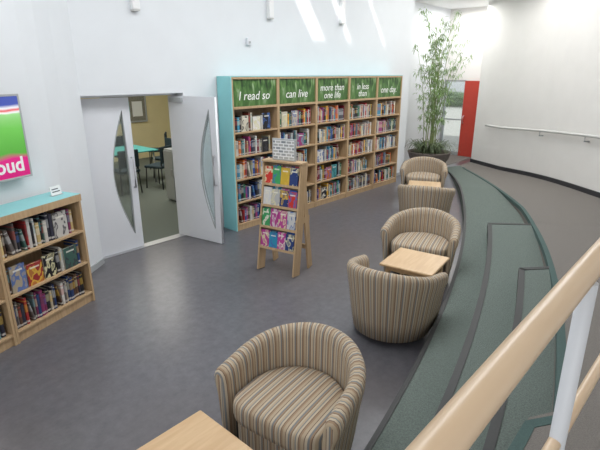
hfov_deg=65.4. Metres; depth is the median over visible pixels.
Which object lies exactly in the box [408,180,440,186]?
side table
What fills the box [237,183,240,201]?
book
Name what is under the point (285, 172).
book
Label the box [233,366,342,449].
seat cushion
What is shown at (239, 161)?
book
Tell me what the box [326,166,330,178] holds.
book
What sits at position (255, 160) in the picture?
book
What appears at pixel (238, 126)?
book
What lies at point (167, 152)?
storage cabinet
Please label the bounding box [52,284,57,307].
book
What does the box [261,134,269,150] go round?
book
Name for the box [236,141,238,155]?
book
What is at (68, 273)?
book
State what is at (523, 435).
trim
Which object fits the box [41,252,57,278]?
book
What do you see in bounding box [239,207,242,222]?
book
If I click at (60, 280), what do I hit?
book
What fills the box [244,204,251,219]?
book
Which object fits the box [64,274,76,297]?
book
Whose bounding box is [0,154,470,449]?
floor
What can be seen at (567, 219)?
floor
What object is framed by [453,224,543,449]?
floor
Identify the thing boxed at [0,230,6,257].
book
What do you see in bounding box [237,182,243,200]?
book
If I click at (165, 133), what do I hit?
chair
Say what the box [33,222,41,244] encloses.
book
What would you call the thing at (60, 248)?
book
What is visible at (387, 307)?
armchair
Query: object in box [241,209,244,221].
book
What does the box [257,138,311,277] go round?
display stand
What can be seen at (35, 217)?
book
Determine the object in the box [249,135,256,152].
book
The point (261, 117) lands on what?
book
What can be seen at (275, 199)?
book
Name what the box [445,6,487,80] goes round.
wall
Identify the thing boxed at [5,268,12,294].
book
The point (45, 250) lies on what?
book
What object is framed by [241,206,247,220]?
book
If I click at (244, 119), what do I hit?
book
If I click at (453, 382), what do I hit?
trim
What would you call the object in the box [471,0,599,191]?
wall
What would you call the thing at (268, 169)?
book
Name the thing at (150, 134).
wall
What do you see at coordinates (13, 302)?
book
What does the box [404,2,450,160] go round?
wall
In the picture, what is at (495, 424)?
trim
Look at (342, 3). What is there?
uplight
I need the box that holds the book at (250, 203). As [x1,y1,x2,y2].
[249,202,257,218]
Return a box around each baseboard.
[91,258,104,272]
[470,159,599,197]
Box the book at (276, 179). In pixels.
[272,165,281,183]
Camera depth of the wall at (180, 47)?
6.67 m
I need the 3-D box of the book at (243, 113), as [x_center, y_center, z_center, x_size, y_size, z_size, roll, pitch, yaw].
[-0.795,-1.546,6.953,0.130,0.272,0.039,16,24,40]
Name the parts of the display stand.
leg, leg, leg, leg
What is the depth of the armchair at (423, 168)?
8.98 m
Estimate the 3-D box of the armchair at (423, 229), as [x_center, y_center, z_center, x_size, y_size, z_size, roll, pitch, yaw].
[1.461,0.232,5.531,0.873,0.740,0.706,10,20,28]
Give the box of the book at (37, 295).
[35,293,42,316]
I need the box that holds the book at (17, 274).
[7,262,27,293]
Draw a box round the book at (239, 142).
[235,140,240,155]
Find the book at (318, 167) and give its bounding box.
[317,166,319,180]
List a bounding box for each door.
[81,97,143,256]
[168,95,223,243]
[458,81,479,156]
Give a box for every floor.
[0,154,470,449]
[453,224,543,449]
[460,162,599,449]
[495,269,554,449]
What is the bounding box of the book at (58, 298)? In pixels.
[54,284,62,305]
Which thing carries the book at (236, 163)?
on the bookcase at (257, 95)
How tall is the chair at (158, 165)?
0.881 m
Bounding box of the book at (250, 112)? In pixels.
[250,112,251,130]
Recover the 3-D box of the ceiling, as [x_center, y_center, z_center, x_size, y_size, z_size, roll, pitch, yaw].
[4.953,-5.433,11.090,4.000,0.120,2.200,16,24,40]
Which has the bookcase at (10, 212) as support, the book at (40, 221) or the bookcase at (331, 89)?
the book at (40, 221)
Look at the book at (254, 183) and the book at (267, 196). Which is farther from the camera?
the book at (254, 183)
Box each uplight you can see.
[129,0,139,10]
[266,0,273,18]
[339,0,345,24]
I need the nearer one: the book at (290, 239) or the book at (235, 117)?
the book at (290, 239)
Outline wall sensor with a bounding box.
[246,37,251,44]
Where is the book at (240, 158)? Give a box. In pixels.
[240,158,246,177]
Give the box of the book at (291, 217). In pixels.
[287,211,296,230]
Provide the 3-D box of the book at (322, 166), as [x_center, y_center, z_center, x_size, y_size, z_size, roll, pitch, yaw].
[0.369,-0.960,8.507,0.140,0.274,0.030,16,24,40]
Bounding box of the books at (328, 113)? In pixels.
[317,101,395,190]
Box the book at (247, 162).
[246,161,250,176]
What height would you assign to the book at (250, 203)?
0.235 m
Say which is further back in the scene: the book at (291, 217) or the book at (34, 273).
the book at (291, 217)
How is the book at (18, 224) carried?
on the bookcase at (10, 212)
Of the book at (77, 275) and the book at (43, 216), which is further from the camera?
the book at (77, 275)
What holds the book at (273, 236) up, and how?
on the display stand
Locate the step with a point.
(419, 403)
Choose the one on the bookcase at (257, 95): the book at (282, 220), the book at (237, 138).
the book at (237, 138)
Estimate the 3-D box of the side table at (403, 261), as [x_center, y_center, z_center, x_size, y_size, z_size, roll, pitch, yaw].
[1.183,0.586,4.872,0.550,0.475,0.550,12,21,32]
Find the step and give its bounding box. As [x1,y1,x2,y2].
[372,166,523,449]
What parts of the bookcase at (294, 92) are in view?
panel, panel, shelf, shelf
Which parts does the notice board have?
frame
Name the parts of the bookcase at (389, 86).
panel, shelf, shelf, shelf, shelf, shelf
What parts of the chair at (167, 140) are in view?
backrest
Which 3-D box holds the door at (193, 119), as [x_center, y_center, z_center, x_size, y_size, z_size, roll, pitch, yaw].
[-1.446,-0.759,6.515,0.840,2.002,0.144,11,21,30]
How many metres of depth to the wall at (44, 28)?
4.88 m
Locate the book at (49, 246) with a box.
[46,245,63,270]
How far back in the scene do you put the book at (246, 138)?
7.00 m
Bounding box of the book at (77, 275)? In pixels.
[69,272,81,294]
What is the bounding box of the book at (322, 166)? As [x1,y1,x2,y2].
[318,164,323,179]
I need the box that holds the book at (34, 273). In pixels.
[25,260,44,285]
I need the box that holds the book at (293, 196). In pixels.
[288,192,297,208]
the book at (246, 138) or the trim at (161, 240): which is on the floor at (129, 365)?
the trim at (161, 240)
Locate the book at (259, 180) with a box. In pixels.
[259,180,260,195]
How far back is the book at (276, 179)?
5.43 m
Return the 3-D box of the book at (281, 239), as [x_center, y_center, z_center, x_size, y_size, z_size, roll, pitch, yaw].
[-0.216,0.194,5.522,0.110,0.219,0.054,10,21,28]
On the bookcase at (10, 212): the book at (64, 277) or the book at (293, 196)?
the book at (64, 277)
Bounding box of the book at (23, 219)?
[20,218,32,247]
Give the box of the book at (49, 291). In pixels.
[48,290,53,310]
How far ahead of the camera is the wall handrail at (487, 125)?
9.78 m
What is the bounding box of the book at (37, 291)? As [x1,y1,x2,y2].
[30,288,45,315]
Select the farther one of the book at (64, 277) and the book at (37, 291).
the book at (64, 277)
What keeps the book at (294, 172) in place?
on the display stand
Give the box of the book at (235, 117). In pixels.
[235,117,236,131]
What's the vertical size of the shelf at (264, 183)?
0.042 m
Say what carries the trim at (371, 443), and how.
attached to the step
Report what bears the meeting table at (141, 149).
on the floor at (129, 365)
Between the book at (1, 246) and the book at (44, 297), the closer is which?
the book at (1, 246)
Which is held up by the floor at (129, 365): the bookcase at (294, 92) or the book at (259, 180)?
the bookcase at (294, 92)
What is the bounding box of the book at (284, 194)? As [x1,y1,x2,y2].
[279,190,288,206]
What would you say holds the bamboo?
on the floor at (129, 365)
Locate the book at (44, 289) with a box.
[36,286,51,311]
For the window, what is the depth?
13.62 m
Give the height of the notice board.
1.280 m
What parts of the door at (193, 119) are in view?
glass panel, handle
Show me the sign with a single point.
(54, 190)
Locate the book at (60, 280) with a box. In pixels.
[50,278,67,302]
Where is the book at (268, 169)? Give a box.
[264,165,272,182]
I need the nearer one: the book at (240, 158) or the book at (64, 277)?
the book at (64, 277)
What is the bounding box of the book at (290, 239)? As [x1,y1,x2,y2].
[285,234,294,251]
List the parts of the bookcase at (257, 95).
panel, shelf, shelf, shelf, panel, shelf, panel, shelf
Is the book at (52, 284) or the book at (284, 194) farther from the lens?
the book at (284, 194)
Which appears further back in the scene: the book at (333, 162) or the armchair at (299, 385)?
the book at (333, 162)
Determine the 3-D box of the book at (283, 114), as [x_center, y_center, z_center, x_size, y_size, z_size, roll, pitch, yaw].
[-0.252,-1.684,7.441,0.022,0.234,0.135,16,24,40]
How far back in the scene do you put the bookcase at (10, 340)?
4.06 m
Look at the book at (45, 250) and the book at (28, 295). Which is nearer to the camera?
the book at (28, 295)
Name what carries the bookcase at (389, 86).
on the floor at (129, 365)
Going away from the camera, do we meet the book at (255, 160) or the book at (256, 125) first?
the book at (256, 125)
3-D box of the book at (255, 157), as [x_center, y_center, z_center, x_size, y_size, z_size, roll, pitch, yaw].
[-0.649,-0.940,7.327,0.150,0.274,0.033,16,24,40]
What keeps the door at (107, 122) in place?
in the wall at (180, 47)
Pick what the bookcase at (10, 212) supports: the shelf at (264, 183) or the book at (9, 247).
the book at (9, 247)
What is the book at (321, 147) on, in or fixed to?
on the bookcase at (331, 89)
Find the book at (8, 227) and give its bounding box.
[0,223,18,253]
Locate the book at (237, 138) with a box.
[237,138,244,154]
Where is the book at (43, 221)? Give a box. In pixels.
[39,219,48,242]
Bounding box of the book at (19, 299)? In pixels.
[12,296,30,323]
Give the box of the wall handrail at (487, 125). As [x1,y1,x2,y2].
[485,124,599,141]
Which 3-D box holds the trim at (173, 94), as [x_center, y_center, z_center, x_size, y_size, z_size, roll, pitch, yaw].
[-2.192,-0.691,6.251,0.100,2.050,1.380,16,24,40]
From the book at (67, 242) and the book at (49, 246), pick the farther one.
the book at (67, 242)
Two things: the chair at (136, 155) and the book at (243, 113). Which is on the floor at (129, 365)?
the chair at (136, 155)
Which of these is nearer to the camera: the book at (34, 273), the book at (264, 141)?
the book at (34, 273)
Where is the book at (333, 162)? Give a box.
[331,161,337,176]
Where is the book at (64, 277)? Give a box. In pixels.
[58,275,70,300]
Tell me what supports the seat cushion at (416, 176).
on the armchair at (423, 168)
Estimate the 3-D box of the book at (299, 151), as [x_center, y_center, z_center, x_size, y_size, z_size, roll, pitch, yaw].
[0.004,-1.159,8.028,0.168,0.258,0.020,16,24,40]
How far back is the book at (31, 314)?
4.30 m
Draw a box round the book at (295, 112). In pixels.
[291,110,297,125]
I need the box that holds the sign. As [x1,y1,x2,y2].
[49,185,62,196]
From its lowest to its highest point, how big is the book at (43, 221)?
0.210 m
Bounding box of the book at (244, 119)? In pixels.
[241,115,248,131]
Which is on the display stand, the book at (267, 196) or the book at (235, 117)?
the book at (267, 196)
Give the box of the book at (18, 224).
[11,220,29,248]
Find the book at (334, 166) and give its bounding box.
[331,164,336,177]
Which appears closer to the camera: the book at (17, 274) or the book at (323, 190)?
the book at (17, 274)
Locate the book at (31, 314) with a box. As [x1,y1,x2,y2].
[26,300,35,319]
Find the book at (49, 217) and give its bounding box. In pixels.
[47,213,54,239]
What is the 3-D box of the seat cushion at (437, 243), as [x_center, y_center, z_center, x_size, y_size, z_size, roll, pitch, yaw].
[1.426,0.225,5.488,0.638,0.157,0.585,9,20,25]
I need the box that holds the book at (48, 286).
[41,283,55,308]
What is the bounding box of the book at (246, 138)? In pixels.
[243,136,249,153]
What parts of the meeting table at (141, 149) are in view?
leg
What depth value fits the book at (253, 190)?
7.27 m
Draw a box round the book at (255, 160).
[254,159,256,175]
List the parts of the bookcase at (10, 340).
shelf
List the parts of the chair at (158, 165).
seat, backrest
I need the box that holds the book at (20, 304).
[16,302,26,325]
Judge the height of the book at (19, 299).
0.255 m
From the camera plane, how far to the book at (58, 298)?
4.57 m
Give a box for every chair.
[134,149,142,192]
[144,145,171,189]
[149,132,166,168]
[152,138,171,177]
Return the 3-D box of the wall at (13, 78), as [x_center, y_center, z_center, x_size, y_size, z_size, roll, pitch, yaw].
[-3.486,-0.785,2.416,0.251,4.600,4.500,7,19,20]
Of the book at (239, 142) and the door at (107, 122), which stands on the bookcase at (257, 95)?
the book at (239, 142)
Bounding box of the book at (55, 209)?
[54,208,71,232]
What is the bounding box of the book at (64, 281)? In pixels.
[64,281,68,301]
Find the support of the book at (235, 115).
on the bookcase at (257, 95)
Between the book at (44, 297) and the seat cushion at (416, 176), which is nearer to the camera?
the book at (44, 297)
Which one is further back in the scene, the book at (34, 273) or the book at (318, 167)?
the book at (318, 167)
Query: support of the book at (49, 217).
on the bookcase at (10, 212)
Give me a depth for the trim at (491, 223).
6.39 m
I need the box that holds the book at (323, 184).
[321,182,327,196]
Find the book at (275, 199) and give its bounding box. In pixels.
[271,189,279,205]
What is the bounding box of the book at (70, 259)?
[62,244,77,269]
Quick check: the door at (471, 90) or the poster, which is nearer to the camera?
the poster
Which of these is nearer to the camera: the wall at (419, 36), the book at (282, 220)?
the book at (282, 220)
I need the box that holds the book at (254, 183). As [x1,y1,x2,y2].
[249,180,257,196]
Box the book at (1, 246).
[0,237,4,258]
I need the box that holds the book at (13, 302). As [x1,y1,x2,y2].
[12,301,20,328]
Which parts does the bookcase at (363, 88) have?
panel, shelf, shelf, shelf, shelf, shelf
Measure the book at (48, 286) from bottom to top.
0.268 m
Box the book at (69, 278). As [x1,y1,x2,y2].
[67,276,74,299]
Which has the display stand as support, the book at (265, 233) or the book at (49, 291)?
the book at (265, 233)
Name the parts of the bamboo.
stem, stem, stem, stem, stem, stem, stem, stem, stem, stem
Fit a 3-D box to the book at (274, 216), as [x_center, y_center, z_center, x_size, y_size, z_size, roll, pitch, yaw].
[-0.299,-0.079,5.530,0.110,0.229,0.056,10,21,28]
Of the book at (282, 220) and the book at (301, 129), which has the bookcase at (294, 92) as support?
the book at (301, 129)
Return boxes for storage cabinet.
[163,147,175,200]
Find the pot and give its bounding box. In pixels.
[408,148,450,162]
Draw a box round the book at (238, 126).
[237,117,239,131]
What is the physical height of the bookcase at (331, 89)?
2.262 m
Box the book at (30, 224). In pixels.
[29,223,35,246]
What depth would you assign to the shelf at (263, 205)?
5.48 m
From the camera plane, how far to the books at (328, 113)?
9.19 m
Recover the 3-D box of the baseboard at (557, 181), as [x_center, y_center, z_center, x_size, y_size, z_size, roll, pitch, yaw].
[3.657,0.084,5.394,2.267,1.115,15.027,5,19,15]
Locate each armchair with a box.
[214,322,365,449]
[347,254,448,342]
[380,207,460,276]
[397,184,455,212]
[400,156,447,187]
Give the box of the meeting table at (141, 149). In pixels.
[133,145,157,181]
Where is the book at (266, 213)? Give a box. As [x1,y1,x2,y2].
[262,208,270,225]
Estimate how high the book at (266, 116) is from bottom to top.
0.242 m
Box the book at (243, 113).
[242,112,250,130]
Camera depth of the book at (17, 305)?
4.19 m
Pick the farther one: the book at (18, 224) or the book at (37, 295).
the book at (37, 295)
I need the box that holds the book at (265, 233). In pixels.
[261,229,269,246]
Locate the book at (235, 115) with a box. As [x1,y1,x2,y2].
[235,115,240,131]
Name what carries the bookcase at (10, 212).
on the floor at (129, 365)
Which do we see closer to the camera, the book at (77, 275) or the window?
the book at (77, 275)
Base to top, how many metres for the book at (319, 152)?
0.218 m
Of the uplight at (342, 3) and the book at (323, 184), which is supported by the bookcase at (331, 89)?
the book at (323, 184)
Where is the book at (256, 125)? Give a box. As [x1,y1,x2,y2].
[252,116,260,129]
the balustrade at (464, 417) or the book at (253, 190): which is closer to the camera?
the balustrade at (464, 417)
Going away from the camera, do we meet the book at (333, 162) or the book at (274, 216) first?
the book at (274, 216)
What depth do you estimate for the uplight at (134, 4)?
5.51 m
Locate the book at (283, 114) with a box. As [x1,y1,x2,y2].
[281,111,287,126]
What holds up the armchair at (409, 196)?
on the floor at (129, 365)
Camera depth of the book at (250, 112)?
6.93 m
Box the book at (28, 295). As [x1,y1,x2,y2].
[22,291,37,318]
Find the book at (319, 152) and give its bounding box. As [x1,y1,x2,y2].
[317,149,322,162]
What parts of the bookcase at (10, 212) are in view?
panel, shelf, shelf, shelf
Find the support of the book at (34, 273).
on the bookcase at (10, 212)
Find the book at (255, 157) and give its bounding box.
[254,156,262,173]
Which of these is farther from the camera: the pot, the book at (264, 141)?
the pot
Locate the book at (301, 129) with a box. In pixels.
[300,128,307,144]
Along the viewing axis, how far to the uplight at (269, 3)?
7.05 m
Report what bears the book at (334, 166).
on the bookcase at (331, 89)
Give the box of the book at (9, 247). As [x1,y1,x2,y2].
[0,229,15,254]
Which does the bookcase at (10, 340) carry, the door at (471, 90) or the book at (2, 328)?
the book at (2, 328)
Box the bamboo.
[405,8,472,162]
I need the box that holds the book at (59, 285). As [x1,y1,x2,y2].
[49,281,65,304]
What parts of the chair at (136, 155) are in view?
backrest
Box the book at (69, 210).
[68,209,73,231]
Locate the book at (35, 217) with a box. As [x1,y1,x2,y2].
[28,215,43,243]
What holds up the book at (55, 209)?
on the bookcase at (10, 212)
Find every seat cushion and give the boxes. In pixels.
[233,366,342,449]
[391,232,448,256]
[406,172,440,182]
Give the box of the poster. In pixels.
[0,94,32,182]
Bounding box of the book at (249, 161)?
[246,160,252,175]
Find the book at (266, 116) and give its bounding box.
[262,112,269,128]
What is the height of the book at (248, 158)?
0.270 m
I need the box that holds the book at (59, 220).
[51,210,68,238]
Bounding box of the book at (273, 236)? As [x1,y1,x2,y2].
[269,232,277,247]
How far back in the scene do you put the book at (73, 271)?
4.82 m
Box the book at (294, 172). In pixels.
[289,168,298,186]
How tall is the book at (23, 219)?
0.270 m
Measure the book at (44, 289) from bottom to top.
0.243 m
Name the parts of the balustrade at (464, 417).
rail, post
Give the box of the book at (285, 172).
[280,167,289,184]
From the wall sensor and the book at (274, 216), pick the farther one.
the wall sensor
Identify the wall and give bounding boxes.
[0,0,46,204]
[14,0,102,266]
[67,0,414,224]
[80,95,170,158]
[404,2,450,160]
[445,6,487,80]
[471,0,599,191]
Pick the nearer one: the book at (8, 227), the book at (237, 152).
the book at (8, 227)
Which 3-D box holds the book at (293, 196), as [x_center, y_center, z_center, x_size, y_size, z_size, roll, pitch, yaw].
[-0.081,-0.278,5.376,0.116,0.200,0.051,10,21,28]
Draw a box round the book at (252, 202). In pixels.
[252,202,258,217]
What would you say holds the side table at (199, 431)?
on the floor at (129, 365)
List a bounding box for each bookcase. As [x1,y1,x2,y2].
[0,192,94,343]
[0,263,17,352]
[216,76,278,231]
[278,76,316,208]
[316,75,349,206]
[346,75,377,196]
[373,75,402,188]
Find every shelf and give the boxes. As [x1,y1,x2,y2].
[260,245,293,254]
[261,224,294,232]
[262,203,296,210]
[263,182,298,188]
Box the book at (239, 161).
[237,159,244,177]
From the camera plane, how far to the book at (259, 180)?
7.35 m
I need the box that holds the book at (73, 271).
[71,270,84,294]
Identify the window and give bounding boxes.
[440,80,465,154]
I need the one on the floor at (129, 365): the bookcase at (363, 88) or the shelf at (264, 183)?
the bookcase at (363, 88)
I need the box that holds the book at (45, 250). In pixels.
[41,247,60,272]
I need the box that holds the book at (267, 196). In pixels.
[263,186,272,204]
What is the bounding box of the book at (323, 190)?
[321,187,326,198]
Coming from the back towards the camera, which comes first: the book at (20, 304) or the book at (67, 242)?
the book at (67, 242)
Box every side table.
[137,410,252,449]
[379,247,449,276]
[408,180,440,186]
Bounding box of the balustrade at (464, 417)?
[405,238,599,449]
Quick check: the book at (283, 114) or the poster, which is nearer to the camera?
the poster
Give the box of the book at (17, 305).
[16,304,23,326]
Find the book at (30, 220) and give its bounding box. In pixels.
[26,217,37,245]
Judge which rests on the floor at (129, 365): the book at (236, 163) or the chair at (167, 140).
the chair at (167, 140)
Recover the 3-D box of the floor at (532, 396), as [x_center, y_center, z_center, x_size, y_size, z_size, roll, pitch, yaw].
[0.859,1.408,2.299,0.504,0.520,5.783,11,21,31]
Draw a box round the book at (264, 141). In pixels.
[261,137,268,151]
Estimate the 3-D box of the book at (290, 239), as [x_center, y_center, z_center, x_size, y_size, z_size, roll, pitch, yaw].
[-0.117,0.217,5.468,0.113,0.208,0.052,10,21,28]
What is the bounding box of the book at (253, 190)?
[249,184,255,197]
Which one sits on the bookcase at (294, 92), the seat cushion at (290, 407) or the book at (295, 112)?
the book at (295, 112)
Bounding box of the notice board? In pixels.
[104,96,147,122]
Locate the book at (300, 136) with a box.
[297,133,303,145]
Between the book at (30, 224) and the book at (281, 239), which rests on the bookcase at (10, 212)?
the book at (30, 224)
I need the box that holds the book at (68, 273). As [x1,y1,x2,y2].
[65,272,78,296]
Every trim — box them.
[80,93,175,97]
[103,234,185,258]
[364,173,465,449]
[434,223,491,416]
[462,167,565,449]
[483,268,524,449]
[491,223,530,224]
[523,266,548,269]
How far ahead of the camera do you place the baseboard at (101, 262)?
5.78 m
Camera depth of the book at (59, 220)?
4.48 m
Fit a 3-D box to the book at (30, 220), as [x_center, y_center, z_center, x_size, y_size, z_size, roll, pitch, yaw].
[-2.490,0.057,4.266,0.173,0.262,0.024,7,19,20]
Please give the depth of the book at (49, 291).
4.49 m
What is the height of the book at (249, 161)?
0.236 m
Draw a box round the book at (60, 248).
[60,248,64,269]
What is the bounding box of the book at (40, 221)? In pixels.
[40,221,44,242]
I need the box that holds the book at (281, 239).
[277,232,286,249]
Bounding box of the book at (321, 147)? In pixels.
[320,146,326,158]
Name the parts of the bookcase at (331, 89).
panel, shelf, shelf, shelf, shelf, shelf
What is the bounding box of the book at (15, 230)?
[14,229,21,252]
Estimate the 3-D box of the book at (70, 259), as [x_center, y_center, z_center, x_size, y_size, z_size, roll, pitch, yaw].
[-2.288,0.316,4.649,0.022,0.213,0.160,7,19,20]
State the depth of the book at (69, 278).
4.70 m
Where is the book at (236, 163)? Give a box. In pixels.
[236,163,241,178]
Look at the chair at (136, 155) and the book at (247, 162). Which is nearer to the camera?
the book at (247, 162)
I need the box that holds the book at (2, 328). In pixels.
[0,309,5,337]
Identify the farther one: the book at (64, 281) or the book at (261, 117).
the book at (261, 117)
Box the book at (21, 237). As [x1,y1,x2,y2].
[14,228,27,249]
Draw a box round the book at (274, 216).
[270,208,279,226]
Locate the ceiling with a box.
[415,0,492,8]
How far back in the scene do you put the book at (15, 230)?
4.09 m
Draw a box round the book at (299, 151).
[296,150,303,160]
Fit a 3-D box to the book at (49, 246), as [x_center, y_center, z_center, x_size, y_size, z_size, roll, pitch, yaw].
[-2.398,0.324,4.566,0.166,0.249,0.016,7,19,20]
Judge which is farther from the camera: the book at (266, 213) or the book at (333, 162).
the book at (333, 162)
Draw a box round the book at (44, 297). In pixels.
[42,293,47,313]
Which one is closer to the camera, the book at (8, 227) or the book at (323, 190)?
the book at (8, 227)
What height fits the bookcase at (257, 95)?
2.262 m
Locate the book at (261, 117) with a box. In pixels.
[254,115,262,129]
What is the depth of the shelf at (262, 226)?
5.54 m
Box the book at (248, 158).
[247,157,254,175]
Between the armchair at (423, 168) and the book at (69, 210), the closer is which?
the book at (69, 210)
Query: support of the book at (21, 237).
on the bookcase at (10, 212)
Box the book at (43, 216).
[36,212,50,240]
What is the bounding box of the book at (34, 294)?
[31,291,39,317]
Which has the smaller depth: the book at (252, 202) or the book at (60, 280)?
the book at (60, 280)
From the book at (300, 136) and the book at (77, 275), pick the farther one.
the book at (300, 136)
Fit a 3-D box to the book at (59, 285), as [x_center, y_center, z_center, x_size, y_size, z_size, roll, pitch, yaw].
[-2.406,0.673,4.638,0.144,0.222,0.032,7,19,20]
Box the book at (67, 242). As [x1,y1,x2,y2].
[63,238,80,262]
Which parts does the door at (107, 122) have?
glass panel, handle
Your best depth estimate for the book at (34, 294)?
4.34 m
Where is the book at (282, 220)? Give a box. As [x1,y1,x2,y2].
[278,210,287,228]
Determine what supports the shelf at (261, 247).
attached to the display stand

